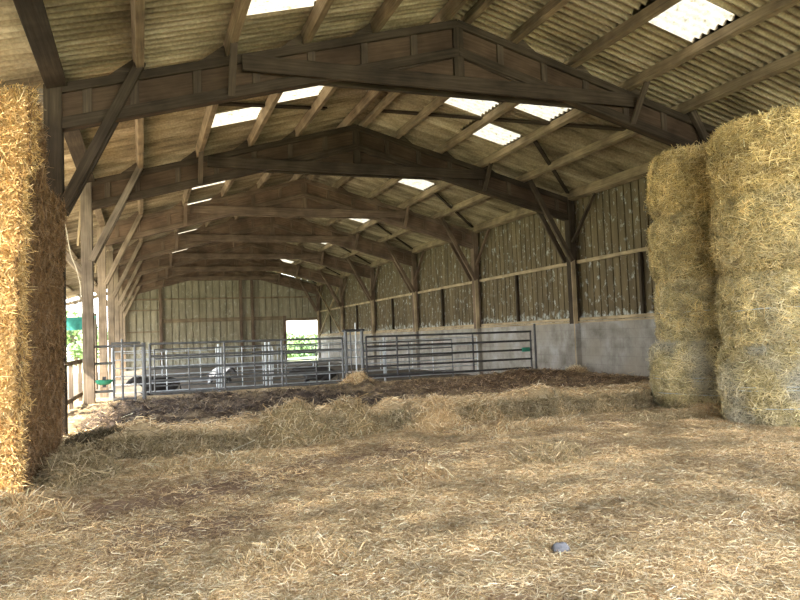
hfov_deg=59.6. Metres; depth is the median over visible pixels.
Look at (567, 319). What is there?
rail
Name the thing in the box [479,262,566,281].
girt
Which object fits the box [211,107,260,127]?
window
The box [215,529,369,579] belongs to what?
heap
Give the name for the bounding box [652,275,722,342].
bale
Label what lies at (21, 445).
bale
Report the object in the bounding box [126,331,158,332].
rail
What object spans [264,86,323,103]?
window
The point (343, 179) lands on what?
purlin
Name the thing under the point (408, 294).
girt
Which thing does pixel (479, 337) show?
pillar
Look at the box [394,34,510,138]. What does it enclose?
purlin
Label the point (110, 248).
purlin
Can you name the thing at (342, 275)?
purlin
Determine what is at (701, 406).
heap
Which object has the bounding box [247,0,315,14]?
window
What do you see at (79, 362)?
fence
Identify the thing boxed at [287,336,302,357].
bush
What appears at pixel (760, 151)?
bale
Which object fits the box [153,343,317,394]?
gate
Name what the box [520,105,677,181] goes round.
purlin
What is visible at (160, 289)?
post
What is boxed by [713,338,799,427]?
bale
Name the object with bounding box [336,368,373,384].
heap
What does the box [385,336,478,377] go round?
gate
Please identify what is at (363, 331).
rail
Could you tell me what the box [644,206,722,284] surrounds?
bale
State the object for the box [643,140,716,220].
bale
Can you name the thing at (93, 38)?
ceiling
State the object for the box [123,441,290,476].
heap
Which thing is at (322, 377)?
cow
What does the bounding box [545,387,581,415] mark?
clump
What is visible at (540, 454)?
heap
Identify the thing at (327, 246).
purlin
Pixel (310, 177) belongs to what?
purlin
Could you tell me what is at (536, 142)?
brace
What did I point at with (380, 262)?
purlin
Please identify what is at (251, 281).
post
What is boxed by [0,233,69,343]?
bale
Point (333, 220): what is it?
purlin
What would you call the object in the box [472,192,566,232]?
purlin
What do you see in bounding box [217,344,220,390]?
fence post
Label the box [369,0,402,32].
purlin
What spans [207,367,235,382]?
cow
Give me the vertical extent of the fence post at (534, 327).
1.750 m
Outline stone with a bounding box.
[551,542,569,553]
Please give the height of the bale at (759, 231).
1.488 m
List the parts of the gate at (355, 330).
post, post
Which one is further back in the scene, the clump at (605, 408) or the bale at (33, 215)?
the clump at (605, 408)
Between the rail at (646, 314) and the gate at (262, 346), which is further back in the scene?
the gate at (262, 346)
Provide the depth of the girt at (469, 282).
30.12 m
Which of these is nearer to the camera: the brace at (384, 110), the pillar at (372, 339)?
the brace at (384, 110)
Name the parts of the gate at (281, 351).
rail, rail, rail, rail, rail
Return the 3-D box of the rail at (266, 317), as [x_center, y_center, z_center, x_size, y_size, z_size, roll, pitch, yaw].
[-12.399,1.376,49.306,8.320,0.260,0.110,-1,-3,-20]
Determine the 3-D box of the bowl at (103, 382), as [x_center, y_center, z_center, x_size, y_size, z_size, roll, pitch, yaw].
[-6.923,1.926,16.329,0.420,0.250,0.350,-1,-3,-20]
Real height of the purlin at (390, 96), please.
0.235 m
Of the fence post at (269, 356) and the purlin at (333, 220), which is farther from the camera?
the purlin at (333, 220)
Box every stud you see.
[356,305,357,328]
[391,299,393,328]
[441,289,444,325]
[515,275,519,321]
[637,252,645,313]
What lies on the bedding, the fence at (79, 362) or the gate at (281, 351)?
the gate at (281, 351)
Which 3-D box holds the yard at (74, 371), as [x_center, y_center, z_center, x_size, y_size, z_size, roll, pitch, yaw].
[-15.539,3.277,19.684,12.400,0.001,72.000,-1,-3,-20]
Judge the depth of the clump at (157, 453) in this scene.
9.54 m
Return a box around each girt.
[344,301,369,307]
[375,293,411,301]
[417,281,471,293]
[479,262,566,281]
[577,247,648,263]
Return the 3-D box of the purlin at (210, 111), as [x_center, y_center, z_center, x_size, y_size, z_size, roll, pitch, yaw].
[-3.933,-3.860,14.453,0.168,0.235,6.487,-1,-3,-20]
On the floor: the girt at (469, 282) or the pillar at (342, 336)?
the pillar at (342, 336)
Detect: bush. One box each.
[287,330,316,356]
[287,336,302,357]
[298,331,317,355]
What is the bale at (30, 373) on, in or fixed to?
on the bale at (21, 445)
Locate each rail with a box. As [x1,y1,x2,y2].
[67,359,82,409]
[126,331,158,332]
[128,309,158,311]
[129,296,315,300]
[162,316,282,322]
[286,317,316,320]
[347,331,370,333]
[376,328,412,331]
[419,324,473,329]
[481,318,569,325]
[579,313,655,320]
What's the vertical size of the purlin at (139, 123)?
0.235 m
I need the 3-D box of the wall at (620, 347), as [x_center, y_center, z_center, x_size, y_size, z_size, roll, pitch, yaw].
[3.396,2.011,26.547,0.200,1.920,53.620,-1,-3,-20]
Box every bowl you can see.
[95,377,113,387]
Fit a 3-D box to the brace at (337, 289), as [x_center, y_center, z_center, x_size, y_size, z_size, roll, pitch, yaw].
[-4.870,0.652,48.491,0.120,3.352,5.924,-1,-3,-20]
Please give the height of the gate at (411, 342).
1.290 m
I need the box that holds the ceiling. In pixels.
[0,0,799,299]
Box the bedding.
[61,368,651,456]
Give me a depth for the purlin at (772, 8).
11.91 m
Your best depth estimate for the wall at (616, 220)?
23.87 m
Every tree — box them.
[66,307,77,351]
[66,311,107,365]
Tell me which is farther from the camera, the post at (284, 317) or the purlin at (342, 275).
the post at (284, 317)
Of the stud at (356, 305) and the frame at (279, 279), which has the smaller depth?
the stud at (356, 305)
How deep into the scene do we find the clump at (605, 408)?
12.69 m
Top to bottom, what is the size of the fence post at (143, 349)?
1.620 m
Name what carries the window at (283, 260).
attached to the ceiling
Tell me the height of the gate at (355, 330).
1.850 m
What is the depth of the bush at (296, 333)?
68.19 m
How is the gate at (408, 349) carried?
on the floor
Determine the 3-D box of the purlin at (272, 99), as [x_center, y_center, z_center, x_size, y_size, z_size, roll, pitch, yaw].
[-2.746,-4.230,14.915,0.168,0.235,6.487,-1,-3,-20]
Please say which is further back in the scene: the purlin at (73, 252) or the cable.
the purlin at (73, 252)
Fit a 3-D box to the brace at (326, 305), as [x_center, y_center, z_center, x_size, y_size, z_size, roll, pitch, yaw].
[-4.964,0.654,48.456,0.120,3.352,5.924,-1,-3,-20]
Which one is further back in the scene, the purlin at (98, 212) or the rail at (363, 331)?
the rail at (363, 331)
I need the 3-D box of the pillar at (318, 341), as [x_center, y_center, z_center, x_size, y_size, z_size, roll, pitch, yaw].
[-5.931,3.620,51.374,0.200,1.850,0.400,-1,-3,-20]
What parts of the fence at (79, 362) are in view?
rail, rail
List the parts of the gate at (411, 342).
rail, rail, rail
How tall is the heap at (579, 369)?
0.419 m
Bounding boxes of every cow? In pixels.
[126,376,180,394]
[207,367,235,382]
[289,366,338,381]
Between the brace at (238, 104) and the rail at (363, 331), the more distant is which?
the rail at (363, 331)
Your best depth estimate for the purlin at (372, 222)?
30.44 m
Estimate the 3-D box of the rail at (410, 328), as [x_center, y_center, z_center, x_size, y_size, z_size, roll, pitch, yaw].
[-0.242,1.574,36.267,0.080,0.090,6.225,-1,-3,-20]
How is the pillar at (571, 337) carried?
on the floor
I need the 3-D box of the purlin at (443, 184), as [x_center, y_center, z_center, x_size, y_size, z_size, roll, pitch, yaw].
[1.199,-3.716,23.272,0.168,0.235,6.487,-1,-3,-20]
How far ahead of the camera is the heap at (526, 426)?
10.87 m
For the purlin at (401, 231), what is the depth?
30.89 m
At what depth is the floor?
6.10 m
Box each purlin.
[13,0,66,88]
[64,130,94,182]
[65,241,77,258]
[94,209,105,226]
[107,245,113,251]
[130,0,144,67]
[135,118,143,168]
[137,199,142,214]
[181,156,196,205]
[195,104,217,156]
[220,179,234,196]
[223,0,250,55]
[246,92,282,146]
[256,130,295,188]
[294,86,336,136]
[294,121,344,179]
[295,249,318,264]
[300,0,333,43]
[308,121,361,179]
[316,256,342,270]
[319,230,352,251]
[325,194,367,226]
[334,133,394,187]
[340,264,369,277]
[343,13,440,125]
[343,239,379,258]
[352,204,400,234]
[361,15,464,126]
[368,147,437,198]
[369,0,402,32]
[370,249,411,267]
[380,215,433,242]
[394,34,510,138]
[400,161,478,208]
[412,227,471,253]
[434,175,520,219]
[437,59,568,153]
[439,0,467,21]
[463,0,494,24]
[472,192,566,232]
[478,82,623,167]
[510,0,570,43]
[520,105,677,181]
[566,161,651,200]
[568,0,680,67]
[623,0,799,90]
[677,50,799,113]
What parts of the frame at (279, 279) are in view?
post, post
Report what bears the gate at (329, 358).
attached to the fence post at (384, 337)
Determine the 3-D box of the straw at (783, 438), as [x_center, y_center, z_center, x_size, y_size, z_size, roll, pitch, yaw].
[2.428,1.861,8.083,14.256,0.171,9.060,-1,-3,-20]
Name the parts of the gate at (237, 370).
rail, rail, rail, rail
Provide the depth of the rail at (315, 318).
51.12 m
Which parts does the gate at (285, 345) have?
rail, rail, rail, rail, rail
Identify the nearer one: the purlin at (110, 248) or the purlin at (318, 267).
the purlin at (110, 248)
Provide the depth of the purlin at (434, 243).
31.36 m
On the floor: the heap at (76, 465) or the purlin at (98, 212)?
the heap at (76, 465)
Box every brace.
[218,102,327,109]
[317,289,340,332]
[320,287,338,333]
[339,246,370,263]
[375,223,412,248]
[381,109,625,130]
[434,192,473,227]
[533,140,568,193]
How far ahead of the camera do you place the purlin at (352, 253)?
37.34 m
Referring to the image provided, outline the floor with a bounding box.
[0,362,799,599]
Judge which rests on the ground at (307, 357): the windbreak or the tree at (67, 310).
the tree at (67, 310)
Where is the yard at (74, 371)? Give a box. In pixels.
[67,368,108,382]
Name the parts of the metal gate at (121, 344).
rail, rail, rail, rail, rail, rail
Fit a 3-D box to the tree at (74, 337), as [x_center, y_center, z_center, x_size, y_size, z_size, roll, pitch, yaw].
[-29.891,3.595,65.464,6.038,5.304,5.716,-2,-3,2]
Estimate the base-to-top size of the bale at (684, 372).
1.553 m
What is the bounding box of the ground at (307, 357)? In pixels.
[67,355,317,369]
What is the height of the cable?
2.588 m
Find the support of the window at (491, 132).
attached to the ceiling
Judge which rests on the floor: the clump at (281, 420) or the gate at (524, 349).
the clump at (281, 420)
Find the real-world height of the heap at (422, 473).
0.451 m
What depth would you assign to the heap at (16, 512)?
6.22 m
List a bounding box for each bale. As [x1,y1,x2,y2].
[0,80,53,191]
[0,159,68,269]
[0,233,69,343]
[0,322,68,423]
[0,395,66,495]
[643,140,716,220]
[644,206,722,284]
[646,337,725,409]
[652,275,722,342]
[701,97,799,203]
[708,183,799,276]
[713,266,799,347]
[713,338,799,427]
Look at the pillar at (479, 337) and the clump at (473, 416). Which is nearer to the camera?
the clump at (473, 416)
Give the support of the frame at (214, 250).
on the floor
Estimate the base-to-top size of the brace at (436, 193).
0.842 m
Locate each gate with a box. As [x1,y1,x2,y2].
[95,339,142,401]
[114,348,216,393]
[123,347,273,383]
[148,337,343,394]
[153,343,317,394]
[220,346,263,387]
[271,340,384,384]
[277,342,412,375]
[342,323,364,378]
[364,339,453,378]
[365,330,532,377]
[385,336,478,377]
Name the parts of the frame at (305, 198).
post, king post, post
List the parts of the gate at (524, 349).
rail, rail, rail, rail, rail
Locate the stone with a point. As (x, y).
(560, 547)
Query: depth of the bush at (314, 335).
70.55 m
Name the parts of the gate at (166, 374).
rail, rail, rail, rail, rail, rail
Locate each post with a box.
[141,343,146,399]
[159,288,162,365]
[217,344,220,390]
[239,280,243,361]
[250,280,254,361]
[264,342,267,385]
[268,342,270,384]
[283,316,286,359]
[383,337,385,380]
[533,324,537,368]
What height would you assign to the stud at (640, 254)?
1.620 m
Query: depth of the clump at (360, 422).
10.95 m
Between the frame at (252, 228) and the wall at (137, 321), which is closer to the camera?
the frame at (252, 228)
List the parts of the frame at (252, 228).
post, king post, post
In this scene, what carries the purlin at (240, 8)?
attached to the frame at (451, 58)
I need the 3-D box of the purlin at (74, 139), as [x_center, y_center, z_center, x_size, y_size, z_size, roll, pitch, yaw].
[-6.306,-3.093,13.528,0.359,0.344,6.487,-1,-3,-20]
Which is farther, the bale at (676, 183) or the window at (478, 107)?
the window at (478, 107)
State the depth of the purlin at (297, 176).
24.17 m
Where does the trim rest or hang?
on the wall at (620, 347)
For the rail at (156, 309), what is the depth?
47.40 m
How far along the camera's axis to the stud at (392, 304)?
36.56 m
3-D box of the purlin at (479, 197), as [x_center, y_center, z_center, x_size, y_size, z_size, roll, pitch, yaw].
[2.479,-3.376,23.722,0.168,0.235,6.487,-1,-3,-20]
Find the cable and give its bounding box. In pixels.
[65,224,80,304]
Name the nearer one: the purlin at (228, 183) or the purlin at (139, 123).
the purlin at (139, 123)
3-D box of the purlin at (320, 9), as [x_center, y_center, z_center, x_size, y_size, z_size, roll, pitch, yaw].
[0.855,-4.867,5.150,0.168,0.235,14.352,-1,-3,-20]
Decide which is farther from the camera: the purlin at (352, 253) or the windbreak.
the purlin at (352, 253)
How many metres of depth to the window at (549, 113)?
16.28 m
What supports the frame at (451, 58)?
on the floor
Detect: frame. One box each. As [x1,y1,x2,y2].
[32,19,720,435]
[65,124,596,404]
[65,178,490,397]
[66,216,424,387]
[66,242,379,379]
[66,259,347,374]
[66,271,322,370]
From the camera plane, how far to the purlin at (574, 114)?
17.33 m
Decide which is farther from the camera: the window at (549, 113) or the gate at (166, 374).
the gate at (166, 374)
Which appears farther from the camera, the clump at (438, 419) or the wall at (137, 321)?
the wall at (137, 321)
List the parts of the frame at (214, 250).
post, king post, post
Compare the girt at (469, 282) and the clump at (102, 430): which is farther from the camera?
the girt at (469, 282)
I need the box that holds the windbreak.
[66,313,97,389]
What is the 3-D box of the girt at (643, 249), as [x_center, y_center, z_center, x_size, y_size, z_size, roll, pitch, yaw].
[6.431,-1.332,18.110,0.090,0.100,6.225,-1,-3,-20]
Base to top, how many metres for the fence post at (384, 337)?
1.650 m
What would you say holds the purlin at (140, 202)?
attached to the frame at (305, 198)
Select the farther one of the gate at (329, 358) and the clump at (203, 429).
the gate at (329, 358)
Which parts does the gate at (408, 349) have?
rail, rail, rail, rail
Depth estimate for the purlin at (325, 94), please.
16.36 m
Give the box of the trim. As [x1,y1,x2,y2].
[322,317,654,335]
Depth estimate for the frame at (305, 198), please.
24.68 m
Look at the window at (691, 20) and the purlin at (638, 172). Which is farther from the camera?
the purlin at (638, 172)
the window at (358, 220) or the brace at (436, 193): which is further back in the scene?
the window at (358, 220)
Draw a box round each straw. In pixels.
[0,404,799,599]
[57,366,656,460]
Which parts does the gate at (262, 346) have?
rail, rail, rail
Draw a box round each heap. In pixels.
[0,481,91,536]
[26,433,136,491]
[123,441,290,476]
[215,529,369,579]
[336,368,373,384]
[379,453,458,486]
[448,410,588,436]
[500,435,600,465]
[566,363,587,372]
[619,400,721,422]
[663,397,721,417]
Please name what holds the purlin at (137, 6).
attached to the frame at (451, 58)
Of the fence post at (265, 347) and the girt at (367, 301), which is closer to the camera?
the fence post at (265, 347)
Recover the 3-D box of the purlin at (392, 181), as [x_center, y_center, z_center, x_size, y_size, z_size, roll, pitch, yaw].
[-0.005,-4.036,22.849,0.168,0.235,6.487,-1,-3,-20]
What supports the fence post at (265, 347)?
on the floor
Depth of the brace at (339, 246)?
38.01 m
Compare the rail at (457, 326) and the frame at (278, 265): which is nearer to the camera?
the rail at (457, 326)
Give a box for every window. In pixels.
[192,181,224,188]
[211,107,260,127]
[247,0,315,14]
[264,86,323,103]
[280,259,293,263]
[352,219,370,222]
[389,178,435,190]
[444,97,498,115]
[460,120,523,145]
[501,102,572,120]
[631,0,740,42]
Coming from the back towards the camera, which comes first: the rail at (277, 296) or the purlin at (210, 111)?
the rail at (277, 296)
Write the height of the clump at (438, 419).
0.759 m
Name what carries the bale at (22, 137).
on the bale at (33, 215)
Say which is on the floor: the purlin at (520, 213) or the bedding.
the bedding
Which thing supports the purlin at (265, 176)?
attached to the frame at (305, 198)
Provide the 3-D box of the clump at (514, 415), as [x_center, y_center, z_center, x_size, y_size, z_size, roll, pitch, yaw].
[1.937,1.990,12.506,0.830,0.585,0.869,-3,-3,19]
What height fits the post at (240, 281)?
7.205 m
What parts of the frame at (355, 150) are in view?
post, king post, post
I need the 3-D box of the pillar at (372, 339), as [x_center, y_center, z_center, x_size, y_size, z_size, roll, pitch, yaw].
[-1.445,2.828,39.209,0.200,1.850,0.400,-1,-3,-20]
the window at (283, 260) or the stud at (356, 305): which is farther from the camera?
the window at (283, 260)
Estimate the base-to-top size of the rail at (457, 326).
0.090 m
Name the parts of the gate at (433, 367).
rail, rail, rail, rail, rail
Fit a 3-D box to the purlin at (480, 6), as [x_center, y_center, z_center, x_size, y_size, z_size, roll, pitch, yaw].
[3.716,-5.633,6.255,0.168,0.235,14.352,-1,-3,-20]
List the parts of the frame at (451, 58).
post, king post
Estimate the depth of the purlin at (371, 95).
17.30 m
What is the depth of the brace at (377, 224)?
31.26 m
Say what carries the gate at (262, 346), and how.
attached to the fence post at (218, 349)
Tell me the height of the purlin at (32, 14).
0.344 m
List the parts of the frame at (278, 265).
post, post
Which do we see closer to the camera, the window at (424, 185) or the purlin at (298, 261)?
the window at (424, 185)
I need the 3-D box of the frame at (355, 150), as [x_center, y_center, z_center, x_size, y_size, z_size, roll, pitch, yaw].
[-2.530,-1.055,17.658,17.108,7.394,1.529,-1,-3,-20]
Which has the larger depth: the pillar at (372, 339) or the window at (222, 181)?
the pillar at (372, 339)
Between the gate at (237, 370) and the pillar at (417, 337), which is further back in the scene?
the pillar at (417, 337)
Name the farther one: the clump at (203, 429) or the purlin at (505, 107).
the purlin at (505, 107)
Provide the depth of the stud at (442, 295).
30.48 m
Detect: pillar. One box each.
[317,337,320,357]
[340,335,344,362]
[371,334,376,365]
[413,332,419,369]
[473,329,482,374]
[568,324,581,367]
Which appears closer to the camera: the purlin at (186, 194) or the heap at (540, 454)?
the heap at (540, 454)
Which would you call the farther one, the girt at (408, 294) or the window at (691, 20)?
the girt at (408, 294)
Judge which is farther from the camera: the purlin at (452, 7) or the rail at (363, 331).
the rail at (363, 331)
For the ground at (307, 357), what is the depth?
64.46 m
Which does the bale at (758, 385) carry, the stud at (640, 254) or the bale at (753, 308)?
the bale at (753, 308)
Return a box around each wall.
[125,271,316,370]
[319,176,657,335]
[320,319,660,376]
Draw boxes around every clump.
[58,420,141,459]
[127,426,193,459]
[180,426,225,454]
[240,395,356,450]
[327,393,402,438]
[400,392,472,431]
[461,396,513,422]
[496,394,528,419]
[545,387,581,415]
[580,389,640,414]
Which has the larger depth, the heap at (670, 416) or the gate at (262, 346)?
the gate at (262, 346)
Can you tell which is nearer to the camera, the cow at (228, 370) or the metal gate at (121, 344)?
the metal gate at (121, 344)
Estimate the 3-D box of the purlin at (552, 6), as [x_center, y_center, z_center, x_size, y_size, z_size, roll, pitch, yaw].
[4.626,-5.391,6.574,0.168,0.235,14.352,-1,-3,-20]
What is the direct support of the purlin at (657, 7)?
attached to the frame at (451, 58)
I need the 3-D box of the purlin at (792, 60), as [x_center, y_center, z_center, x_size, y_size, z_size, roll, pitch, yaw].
[8.324,-4.409,7.874,0.168,0.235,14.352,-1,-3,-20]
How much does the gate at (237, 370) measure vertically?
1.290 m
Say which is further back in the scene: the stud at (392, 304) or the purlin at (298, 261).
the purlin at (298, 261)
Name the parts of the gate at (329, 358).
rail, rail, rail, rail, rail, rail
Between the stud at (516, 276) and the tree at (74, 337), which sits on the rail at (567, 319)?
the stud at (516, 276)
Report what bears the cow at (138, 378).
on the floor
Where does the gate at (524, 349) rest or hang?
attached to the gate at (355, 330)

